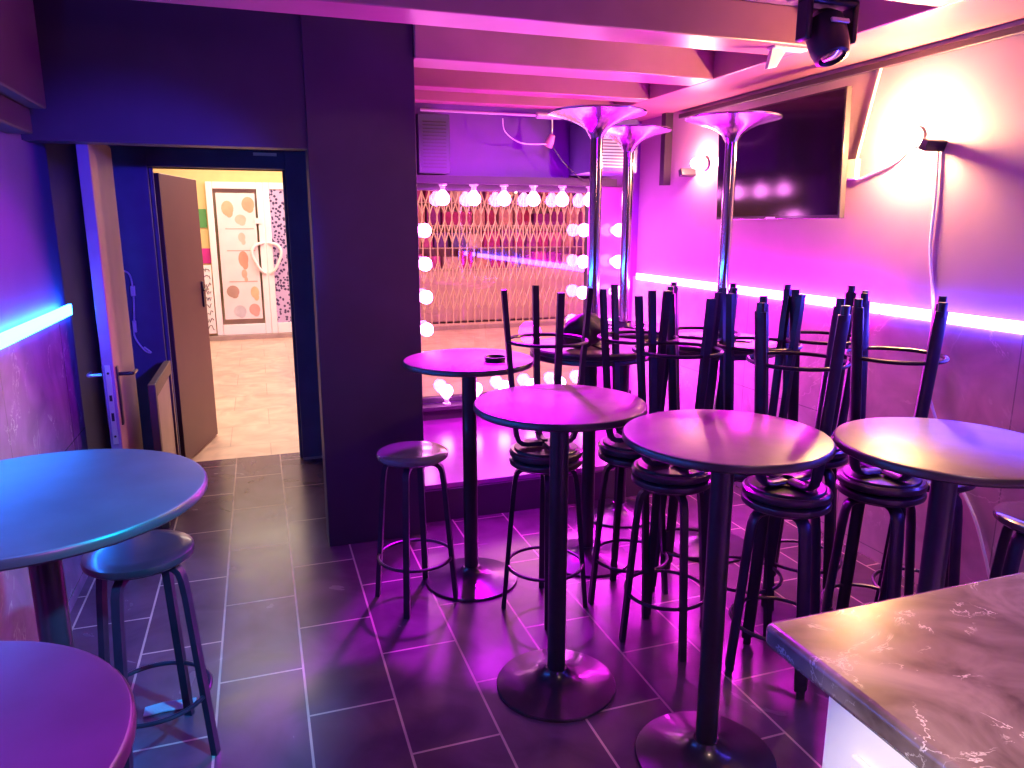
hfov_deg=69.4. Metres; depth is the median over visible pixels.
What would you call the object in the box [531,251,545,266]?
package
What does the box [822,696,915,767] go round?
counter base
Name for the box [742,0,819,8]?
ceiling
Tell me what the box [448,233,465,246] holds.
package
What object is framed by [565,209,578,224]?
package
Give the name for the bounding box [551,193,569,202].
package
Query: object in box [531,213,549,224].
package
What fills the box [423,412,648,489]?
platform
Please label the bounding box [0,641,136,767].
bar table
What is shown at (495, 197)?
metal grille
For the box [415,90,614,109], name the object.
beam
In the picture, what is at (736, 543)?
bar table
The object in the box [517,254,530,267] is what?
package
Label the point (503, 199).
globe bulb
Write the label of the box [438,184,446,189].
bulb socket
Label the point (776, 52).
bracket
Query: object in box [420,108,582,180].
cable
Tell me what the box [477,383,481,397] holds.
globe bulb
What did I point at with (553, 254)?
package
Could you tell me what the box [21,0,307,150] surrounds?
wall header
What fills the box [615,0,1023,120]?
ceiling beam
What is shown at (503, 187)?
bulb socket
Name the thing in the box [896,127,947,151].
wall sconce
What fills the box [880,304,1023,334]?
led strip
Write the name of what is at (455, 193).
package
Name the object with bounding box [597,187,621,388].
trim
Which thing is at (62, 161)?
wall
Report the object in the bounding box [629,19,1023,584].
wall
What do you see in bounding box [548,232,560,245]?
package
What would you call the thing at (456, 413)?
ledge
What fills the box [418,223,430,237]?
globe bulb
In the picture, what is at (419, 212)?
package
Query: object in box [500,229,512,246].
package
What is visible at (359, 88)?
wall pillar
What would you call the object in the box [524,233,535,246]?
package
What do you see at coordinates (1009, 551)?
bar stool
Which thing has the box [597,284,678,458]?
bar stool
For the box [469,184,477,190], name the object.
bulb socket
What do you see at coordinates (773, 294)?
led strip
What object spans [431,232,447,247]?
package
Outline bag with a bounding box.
[563,313,608,347]
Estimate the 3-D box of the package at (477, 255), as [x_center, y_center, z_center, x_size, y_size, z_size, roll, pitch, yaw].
[-0.571,-2.188,13.147,0.209,0.254,0.260,-4,13,-18]
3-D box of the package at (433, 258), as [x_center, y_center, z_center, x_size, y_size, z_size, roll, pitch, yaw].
[-1.410,-2.113,12.872,0.278,0.223,0.260,-4,13,-18]
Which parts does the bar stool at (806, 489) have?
leg, leg, seat, seat plate, leg, leg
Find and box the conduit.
[659,113,672,185]
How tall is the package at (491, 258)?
0.208 m
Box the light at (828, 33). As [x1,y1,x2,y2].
[786,0,859,67]
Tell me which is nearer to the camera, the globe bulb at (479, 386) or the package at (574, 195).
the globe bulb at (479, 386)
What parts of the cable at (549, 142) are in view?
rail, rail, drop rod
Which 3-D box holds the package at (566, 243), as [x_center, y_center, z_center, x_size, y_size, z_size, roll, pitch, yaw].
[1.004,-2.658,13.593,0.170,0.246,0.260,-4,13,-18]
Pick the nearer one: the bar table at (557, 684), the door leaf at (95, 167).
the bar table at (557, 684)
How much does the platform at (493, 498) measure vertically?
0.190 m
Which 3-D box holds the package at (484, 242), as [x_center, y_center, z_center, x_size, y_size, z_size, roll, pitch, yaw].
[-0.390,-2.571,13.128,0.296,0.271,0.260,-4,13,-18]
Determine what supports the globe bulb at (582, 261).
attached to the wall at (479, 143)
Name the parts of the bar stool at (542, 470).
leg, leg, seat, leg, leg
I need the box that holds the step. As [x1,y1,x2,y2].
[209,320,567,340]
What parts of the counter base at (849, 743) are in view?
panel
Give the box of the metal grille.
[417,191,584,325]
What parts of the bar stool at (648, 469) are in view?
leg, leg, seat, seat plate, leg, leg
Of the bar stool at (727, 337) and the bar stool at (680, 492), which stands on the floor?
the bar stool at (680, 492)
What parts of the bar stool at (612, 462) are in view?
leg, leg, seat, leg, leg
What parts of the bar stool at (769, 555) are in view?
seat, leg, leg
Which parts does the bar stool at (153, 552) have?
leg, leg, seat, seat plate, leg, leg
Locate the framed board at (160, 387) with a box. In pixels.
[147,360,179,527]
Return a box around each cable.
[124,270,151,353]
[420,108,582,180]
[847,68,910,179]
[929,152,989,578]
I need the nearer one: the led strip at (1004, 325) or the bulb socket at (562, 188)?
the led strip at (1004, 325)
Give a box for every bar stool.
[80,529,220,767]
[375,441,458,619]
[501,285,592,464]
[501,456,587,629]
[588,449,668,619]
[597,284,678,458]
[619,472,710,661]
[631,290,723,485]
[653,488,709,591]
[667,282,740,410]
[699,474,782,636]
[717,288,805,418]
[725,490,831,699]
[742,296,850,508]
[760,455,848,606]
[777,284,868,459]
[820,479,926,612]
[836,293,949,496]
[871,479,975,601]
[989,500,1023,578]
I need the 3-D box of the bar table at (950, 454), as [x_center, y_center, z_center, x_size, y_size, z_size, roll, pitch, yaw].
[1.232,0.704,2.199,0.602,1.100,0.602,-4,13,-18]
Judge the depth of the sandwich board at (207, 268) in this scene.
11.05 m
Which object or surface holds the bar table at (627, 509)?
on the floor
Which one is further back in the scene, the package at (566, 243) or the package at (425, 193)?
the package at (566, 243)
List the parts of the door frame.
exit plate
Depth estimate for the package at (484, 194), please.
12.86 m
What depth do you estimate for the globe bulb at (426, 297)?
5.52 m
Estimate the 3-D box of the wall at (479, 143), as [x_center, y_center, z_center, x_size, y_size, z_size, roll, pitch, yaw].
[-0.932,-0.810,5.530,4.080,2.660,0.160,-4,13,-18]
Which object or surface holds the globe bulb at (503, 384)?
attached to the window
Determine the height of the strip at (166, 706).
0.014 m
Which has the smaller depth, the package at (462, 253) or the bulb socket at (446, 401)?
the bulb socket at (446, 401)
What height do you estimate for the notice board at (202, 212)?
0.270 m
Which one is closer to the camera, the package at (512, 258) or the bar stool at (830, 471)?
the bar stool at (830, 471)
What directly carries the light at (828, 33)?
hanging from the ceiling
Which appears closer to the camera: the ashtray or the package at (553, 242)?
the ashtray
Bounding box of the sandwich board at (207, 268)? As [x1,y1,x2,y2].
[203,265,216,333]
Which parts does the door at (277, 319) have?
bow handle, bow handle, mosaic pane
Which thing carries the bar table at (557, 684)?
on the floor
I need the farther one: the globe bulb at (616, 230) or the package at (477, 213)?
the package at (477, 213)
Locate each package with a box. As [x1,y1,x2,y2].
[417,191,422,201]
[418,206,424,224]
[421,235,432,247]
[423,191,438,201]
[424,256,439,268]
[425,207,439,224]
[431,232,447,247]
[440,212,457,224]
[440,256,458,268]
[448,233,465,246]
[450,191,464,201]
[457,250,472,268]
[460,211,471,224]
[467,234,479,246]
[470,209,484,224]
[475,253,487,267]
[482,192,499,202]
[482,231,499,246]
[485,210,493,224]
[487,256,504,267]
[496,209,512,224]
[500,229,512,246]
[505,256,514,267]
[513,192,525,202]
[513,210,528,224]
[513,232,521,246]
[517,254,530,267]
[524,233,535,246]
[526,192,540,201]
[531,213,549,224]
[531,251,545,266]
[534,231,547,246]
[541,192,549,202]
[546,252,559,266]
[547,211,564,224]
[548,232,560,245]
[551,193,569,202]
[560,254,572,266]
[561,232,573,245]
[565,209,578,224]
[571,193,581,202]
[571,231,581,245]
[573,254,581,266]
[578,211,584,224]
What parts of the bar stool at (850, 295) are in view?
leg, leg, seat, leg, leg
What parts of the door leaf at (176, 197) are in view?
handle plate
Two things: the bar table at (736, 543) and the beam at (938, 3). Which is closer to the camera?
the beam at (938, 3)
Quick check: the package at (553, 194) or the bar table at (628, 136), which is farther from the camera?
the package at (553, 194)
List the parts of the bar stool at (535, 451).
leg, leg, seat, seat plate, leg, leg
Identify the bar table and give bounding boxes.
[0,449,207,647]
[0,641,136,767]
[403,348,532,601]
[473,384,647,722]
[530,104,647,360]
[530,350,647,577]
[594,338,657,527]
[604,124,671,338]
[622,409,835,767]
[673,350,774,562]
[679,110,782,354]
[833,417,1023,592]
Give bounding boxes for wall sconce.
[678,157,708,176]
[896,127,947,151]
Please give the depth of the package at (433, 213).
12.60 m
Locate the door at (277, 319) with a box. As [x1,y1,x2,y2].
[205,181,291,335]
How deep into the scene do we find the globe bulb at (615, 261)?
5.85 m
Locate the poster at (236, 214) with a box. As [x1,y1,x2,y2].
[215,193,262,319]
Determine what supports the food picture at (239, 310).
attached to the poster at (236, 214)
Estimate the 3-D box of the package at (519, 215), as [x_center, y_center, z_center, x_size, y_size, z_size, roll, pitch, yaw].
[0.160,-2.974,13.232,0.288,0.257,0.260,-4,13,-18]
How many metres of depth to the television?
4.02 m
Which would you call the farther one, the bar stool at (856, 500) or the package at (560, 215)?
the package at (560, 215)
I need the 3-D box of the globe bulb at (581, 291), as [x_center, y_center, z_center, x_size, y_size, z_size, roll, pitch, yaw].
[0.594,-0.733,5.936,0.155,0.104,0.102,-4,13,-18]
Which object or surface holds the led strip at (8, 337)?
attached to the wall at (41, 407)
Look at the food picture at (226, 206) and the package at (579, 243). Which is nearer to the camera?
the food picture at (226, 206)
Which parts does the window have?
sill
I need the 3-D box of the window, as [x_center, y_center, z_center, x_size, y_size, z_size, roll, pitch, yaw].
[-0.009,-0.684,5.780,1.810,1.690,0.220,-4,13,-18]
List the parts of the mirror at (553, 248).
panel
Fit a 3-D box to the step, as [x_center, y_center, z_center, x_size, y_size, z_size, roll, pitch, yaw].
[-0.815,-0.962,12.429,9.600,0.060,0.200,-4,13,-18]
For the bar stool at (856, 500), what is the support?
on the floor
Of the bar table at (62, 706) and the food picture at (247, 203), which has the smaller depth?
the bar table at (62, 706)
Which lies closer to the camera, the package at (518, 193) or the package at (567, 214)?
the package at (518, 193)
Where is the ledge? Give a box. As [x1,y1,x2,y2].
[423,390,630,420]
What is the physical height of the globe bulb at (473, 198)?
0.155 m
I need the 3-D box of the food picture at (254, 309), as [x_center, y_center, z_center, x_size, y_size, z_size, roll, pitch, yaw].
[-3.928,-1.130,11.304,0.160,0.196,0.001,-4,13,-18]
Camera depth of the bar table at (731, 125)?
3.56 m
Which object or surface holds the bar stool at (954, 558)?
on the floor
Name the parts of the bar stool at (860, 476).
leg, leg, seat, seat plate, leg, leg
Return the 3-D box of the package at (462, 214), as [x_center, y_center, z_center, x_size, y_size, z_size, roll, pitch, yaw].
[-0.835,-2.890,12.905,0.212,0.230,0.260,-4,13,-18]
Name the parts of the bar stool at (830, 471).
leg, leg, leg, leg, seat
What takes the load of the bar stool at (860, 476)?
on the bar stool at (856, 500)
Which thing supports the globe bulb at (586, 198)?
attached to the wall at (479, 143)
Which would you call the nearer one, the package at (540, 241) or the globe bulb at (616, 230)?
the globe bulb at (616, 230)
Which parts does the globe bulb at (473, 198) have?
bulb glass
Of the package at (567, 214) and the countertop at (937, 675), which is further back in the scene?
the package at (567, 214)
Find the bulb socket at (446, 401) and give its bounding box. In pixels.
[443,399,450,404]
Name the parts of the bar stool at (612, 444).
leg, leg, seat plate, seat, leg, leg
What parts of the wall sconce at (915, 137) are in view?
lamp bulb, wall plate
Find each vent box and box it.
[415,113,449,174]
[569,119,638,175]
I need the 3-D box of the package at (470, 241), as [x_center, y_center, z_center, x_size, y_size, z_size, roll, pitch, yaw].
[-0.700,-2.526,13.030,0.213,0.226,0.260,-4,13,-18]
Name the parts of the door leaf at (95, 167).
lever handle, panel, handle plate, handle plate, lever handle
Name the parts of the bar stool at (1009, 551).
leg, seat, leg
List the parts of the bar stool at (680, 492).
leg, leg, seat, seat plate, leg, leg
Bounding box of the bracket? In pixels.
[765,45,807,68]
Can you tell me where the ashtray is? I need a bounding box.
[484,354,505,361]
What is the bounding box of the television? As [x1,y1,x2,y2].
[716,86,852,219]
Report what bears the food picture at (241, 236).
attached to the poster at (236, 214)
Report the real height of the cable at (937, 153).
2.013 m
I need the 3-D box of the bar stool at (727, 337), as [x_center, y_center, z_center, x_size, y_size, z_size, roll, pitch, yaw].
[0.995,-0.021,3.042,0.351,0.721,0.351,2,12,9]
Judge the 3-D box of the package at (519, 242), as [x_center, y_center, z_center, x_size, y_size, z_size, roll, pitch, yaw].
[0.082,-2.595,13.286,0.172,0.253,0.260,-4,13,-18]
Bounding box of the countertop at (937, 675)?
[766,572,1023,767]
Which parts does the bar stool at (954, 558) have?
leg, leg, seat, leg, leg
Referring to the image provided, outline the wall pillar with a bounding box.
[300,15,424,546]
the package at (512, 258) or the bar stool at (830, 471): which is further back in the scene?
the package at (512, 258)
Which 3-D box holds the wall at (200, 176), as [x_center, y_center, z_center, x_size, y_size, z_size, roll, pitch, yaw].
[-1.671,-1.981,10.174,13.700,3.000,9.700,-4,13,-18]
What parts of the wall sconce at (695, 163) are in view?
lamp bulb, wall plate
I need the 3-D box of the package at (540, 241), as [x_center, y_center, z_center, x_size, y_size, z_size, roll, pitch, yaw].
[0.524,-2.638,13.430,0.181,0.276,0.260,-4,13,-18]
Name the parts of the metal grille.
rail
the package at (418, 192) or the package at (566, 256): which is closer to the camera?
the package at (418, 192)
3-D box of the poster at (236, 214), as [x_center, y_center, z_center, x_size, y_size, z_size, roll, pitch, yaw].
[-4.081,-1.902,11.091,0.540,1.860,0.014,-4,13,-18]
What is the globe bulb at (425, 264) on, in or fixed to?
attached to the window
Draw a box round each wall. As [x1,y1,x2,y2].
[0,131,87,641]
[45,143,111,449]
[108,103,641,449]
[153,169,282,334]
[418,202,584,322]
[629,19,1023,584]
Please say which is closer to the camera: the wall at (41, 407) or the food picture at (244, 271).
the wall at (41, 407)
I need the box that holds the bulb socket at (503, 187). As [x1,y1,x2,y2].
[500,185,507,190]
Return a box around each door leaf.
[76,144,142,449]
[154,173,217,458]
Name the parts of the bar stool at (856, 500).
leg, leg, seat plate, seat, leg, leg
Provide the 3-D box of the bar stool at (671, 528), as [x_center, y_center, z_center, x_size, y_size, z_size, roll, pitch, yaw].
[0.845,0.618,3.505,0.351,0.720,0.351,6,14,27]
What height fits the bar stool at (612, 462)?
0.721 m
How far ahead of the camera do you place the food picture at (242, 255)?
11.11 m
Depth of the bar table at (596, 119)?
3.38 m
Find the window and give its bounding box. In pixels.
[417,184,588,411]
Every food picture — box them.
[221,201,232,216]
[227,286,238,297]
[234,305,245,317]
[235,215,245,225]
[238,233,245,244]
[238,251,247,269]
[241,197,253,212]
[242,269,247,280]
[249,304,259,315]
[251,286,258,300]
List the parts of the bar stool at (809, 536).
leg, leg, seat plate, seat, leg, leg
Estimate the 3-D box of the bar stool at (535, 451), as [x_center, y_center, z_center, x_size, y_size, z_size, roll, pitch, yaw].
[0.147,-0.042,3.142,0.351,0.721,0.351,7,14,30]
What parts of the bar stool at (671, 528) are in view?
leg, leg, leg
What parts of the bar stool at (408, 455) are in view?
leg, leg, seat, seat plate, leg, leg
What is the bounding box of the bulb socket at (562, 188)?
[558,186,565,191]
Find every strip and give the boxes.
[0,304,71,349]
[143,697,196,716]
[636,273,879,313]
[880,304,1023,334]
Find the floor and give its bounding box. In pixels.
[70,316,917,767]
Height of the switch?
0.070 m
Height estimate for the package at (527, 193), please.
0.270 m
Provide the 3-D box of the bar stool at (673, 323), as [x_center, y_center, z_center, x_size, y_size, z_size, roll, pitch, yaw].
[0.845,-0.087,3.353,0.351,0.720,0.351,3,13,15]
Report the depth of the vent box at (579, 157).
5.35 m
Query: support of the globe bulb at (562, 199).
attached to the wall at (479, 143)
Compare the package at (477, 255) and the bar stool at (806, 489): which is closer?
the bar stool at (806, 489)
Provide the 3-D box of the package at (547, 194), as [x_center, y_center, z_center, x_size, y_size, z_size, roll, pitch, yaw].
[0.582,-3.369,13.294,0.170,0.242,0.260,-4,13,-18]
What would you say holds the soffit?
attached to the wall at (41, 407)
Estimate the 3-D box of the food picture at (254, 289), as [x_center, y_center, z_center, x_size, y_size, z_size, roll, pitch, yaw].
[-3.909,-1.376,11.258,0.120,0.219,0.001,-4,13,-18]
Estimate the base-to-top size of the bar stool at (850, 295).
0.720 m
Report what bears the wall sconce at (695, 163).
attached to the wall at (971, 98)
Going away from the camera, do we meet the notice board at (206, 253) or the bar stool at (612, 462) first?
the bar stool at (612, 462)
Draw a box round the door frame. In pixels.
[110,146,322,459]
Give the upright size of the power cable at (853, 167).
0.539 m
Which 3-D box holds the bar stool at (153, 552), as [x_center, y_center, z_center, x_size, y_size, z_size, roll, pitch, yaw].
[-1.160,0.861,2.375,0.351,0.721,0.351,-10,16,-40]
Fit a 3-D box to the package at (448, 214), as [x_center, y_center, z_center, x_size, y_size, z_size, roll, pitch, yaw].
[-1.094,-2.869,12.819,0.288,0.224,0.260,-4,13,-18]
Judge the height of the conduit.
0.510 m
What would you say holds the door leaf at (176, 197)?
attached to the door frame
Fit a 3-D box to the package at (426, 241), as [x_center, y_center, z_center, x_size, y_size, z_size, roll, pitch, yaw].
[-1.481,-2.462,12.772,0.165,0.207,0.260,-4,13,-18]
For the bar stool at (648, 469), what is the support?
on the bar stool at (680, 492)
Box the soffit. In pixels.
[0,0,45,133]
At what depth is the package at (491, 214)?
12.93 m
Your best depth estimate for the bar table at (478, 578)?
3.48 m
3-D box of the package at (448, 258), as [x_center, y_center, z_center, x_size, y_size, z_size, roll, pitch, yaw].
[-1.096,-2.129,12.977,0.269,0.211,0.260,-4,13,-18]
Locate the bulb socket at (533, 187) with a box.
[529,185,537,191]
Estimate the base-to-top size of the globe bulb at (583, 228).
0.104 m
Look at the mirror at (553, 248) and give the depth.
13.19 m
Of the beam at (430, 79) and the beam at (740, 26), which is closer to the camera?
the beam at (740, 26)
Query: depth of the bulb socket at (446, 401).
5.72 m
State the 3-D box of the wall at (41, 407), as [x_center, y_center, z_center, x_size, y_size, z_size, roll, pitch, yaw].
[-1.387,0.167,0.985,0.230,2.660,5.850,-4,13,-18]
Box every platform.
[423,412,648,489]
[425,468,652,522]
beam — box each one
[137,0,817,55]
[413,24,713,85]
[414,67,648,102]
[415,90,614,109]
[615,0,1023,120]
[888,0,958,6]
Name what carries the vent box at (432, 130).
attached to the wall at (479, 143)
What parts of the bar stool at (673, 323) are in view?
leg, leg, leg, leg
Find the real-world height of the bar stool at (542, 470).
0.721 m
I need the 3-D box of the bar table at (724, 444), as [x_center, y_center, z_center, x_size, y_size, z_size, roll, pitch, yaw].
[0.629,0.682,2.299,0.602,1.100,0.602,-4,13,-18]
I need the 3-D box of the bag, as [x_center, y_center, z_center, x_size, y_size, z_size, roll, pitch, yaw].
[0.344,-0.254,3.487,0.230,0.162,0.171,0,12,2]
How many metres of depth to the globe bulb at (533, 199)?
5.61 m
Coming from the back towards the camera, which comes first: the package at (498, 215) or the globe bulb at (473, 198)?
the package at (498, 215)
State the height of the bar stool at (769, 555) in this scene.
0.721 m
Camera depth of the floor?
3.14 m
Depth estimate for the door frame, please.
5.00 m
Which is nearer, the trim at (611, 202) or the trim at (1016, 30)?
the trim at (1016, 30)
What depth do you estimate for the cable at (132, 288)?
4.90 m
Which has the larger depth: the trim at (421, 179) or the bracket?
the trim at (421, 179)
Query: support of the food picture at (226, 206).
attached to the poster at (236, 214)
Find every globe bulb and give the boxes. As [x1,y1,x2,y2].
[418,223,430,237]
[419,257,431,270]
[420,290,432,303]
[421,323,432,335]
[436,184,449,205]
[440,385,452,404]
[467,184,480,205]
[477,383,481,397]
[497,185,510,205]
[498,381,508,388]
[526,379,532,384]
[527,185,539,205]
[555,186,568,206]
[577,255,587,267]
[577,286,586,298]
[578,224,587,236]
[583,186,588,206]
[609,224,620,236]
[609,255,619,267]
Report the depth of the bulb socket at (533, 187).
5.61 m
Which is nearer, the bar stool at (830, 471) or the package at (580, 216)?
the bar stool at (830, 471)
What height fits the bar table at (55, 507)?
1.100 m
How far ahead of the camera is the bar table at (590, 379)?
3.74 m
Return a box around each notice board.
[198,209,206,227]
[202,248,210,262]
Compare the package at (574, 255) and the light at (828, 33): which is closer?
the light at (828, 33)
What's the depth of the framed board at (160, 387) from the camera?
4.41 m
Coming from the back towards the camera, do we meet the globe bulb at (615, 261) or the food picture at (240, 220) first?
the food picture at (240, 220)
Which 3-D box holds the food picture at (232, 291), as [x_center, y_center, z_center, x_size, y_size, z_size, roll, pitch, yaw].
[-4.203,-1.387,11.153,0.180,0.194,0.001,-4,13,-18]
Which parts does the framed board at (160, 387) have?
board panel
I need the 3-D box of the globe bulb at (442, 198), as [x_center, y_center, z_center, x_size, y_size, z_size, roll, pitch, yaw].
[-0.507,-1.385,5.413,0.104,0.155,0.102,-4,13,-18]
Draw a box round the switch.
[130,286,135,295]
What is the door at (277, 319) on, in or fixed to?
in the wall at (200, 176)
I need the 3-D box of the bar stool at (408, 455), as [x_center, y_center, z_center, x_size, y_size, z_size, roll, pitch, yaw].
[-0.443,0.645,3.377,0.351,0.721,0.351,-10,15,-38]
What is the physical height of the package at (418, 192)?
0.270 m
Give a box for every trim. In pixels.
[417,175,616,186]
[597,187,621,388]
[679,24,1023,118]
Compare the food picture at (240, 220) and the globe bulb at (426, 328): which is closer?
the globe bulb at (426, 328)
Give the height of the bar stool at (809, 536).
0.720 m
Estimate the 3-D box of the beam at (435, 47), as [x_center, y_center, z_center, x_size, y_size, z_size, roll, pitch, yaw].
[0.291,-1.754,3.974,1.694,0.160,0.230,-4,13,-18]
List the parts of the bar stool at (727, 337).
leg, leg, leg, leg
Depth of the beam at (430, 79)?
4.57 m
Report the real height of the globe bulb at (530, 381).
0.155 m
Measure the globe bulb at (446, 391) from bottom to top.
0.155 m

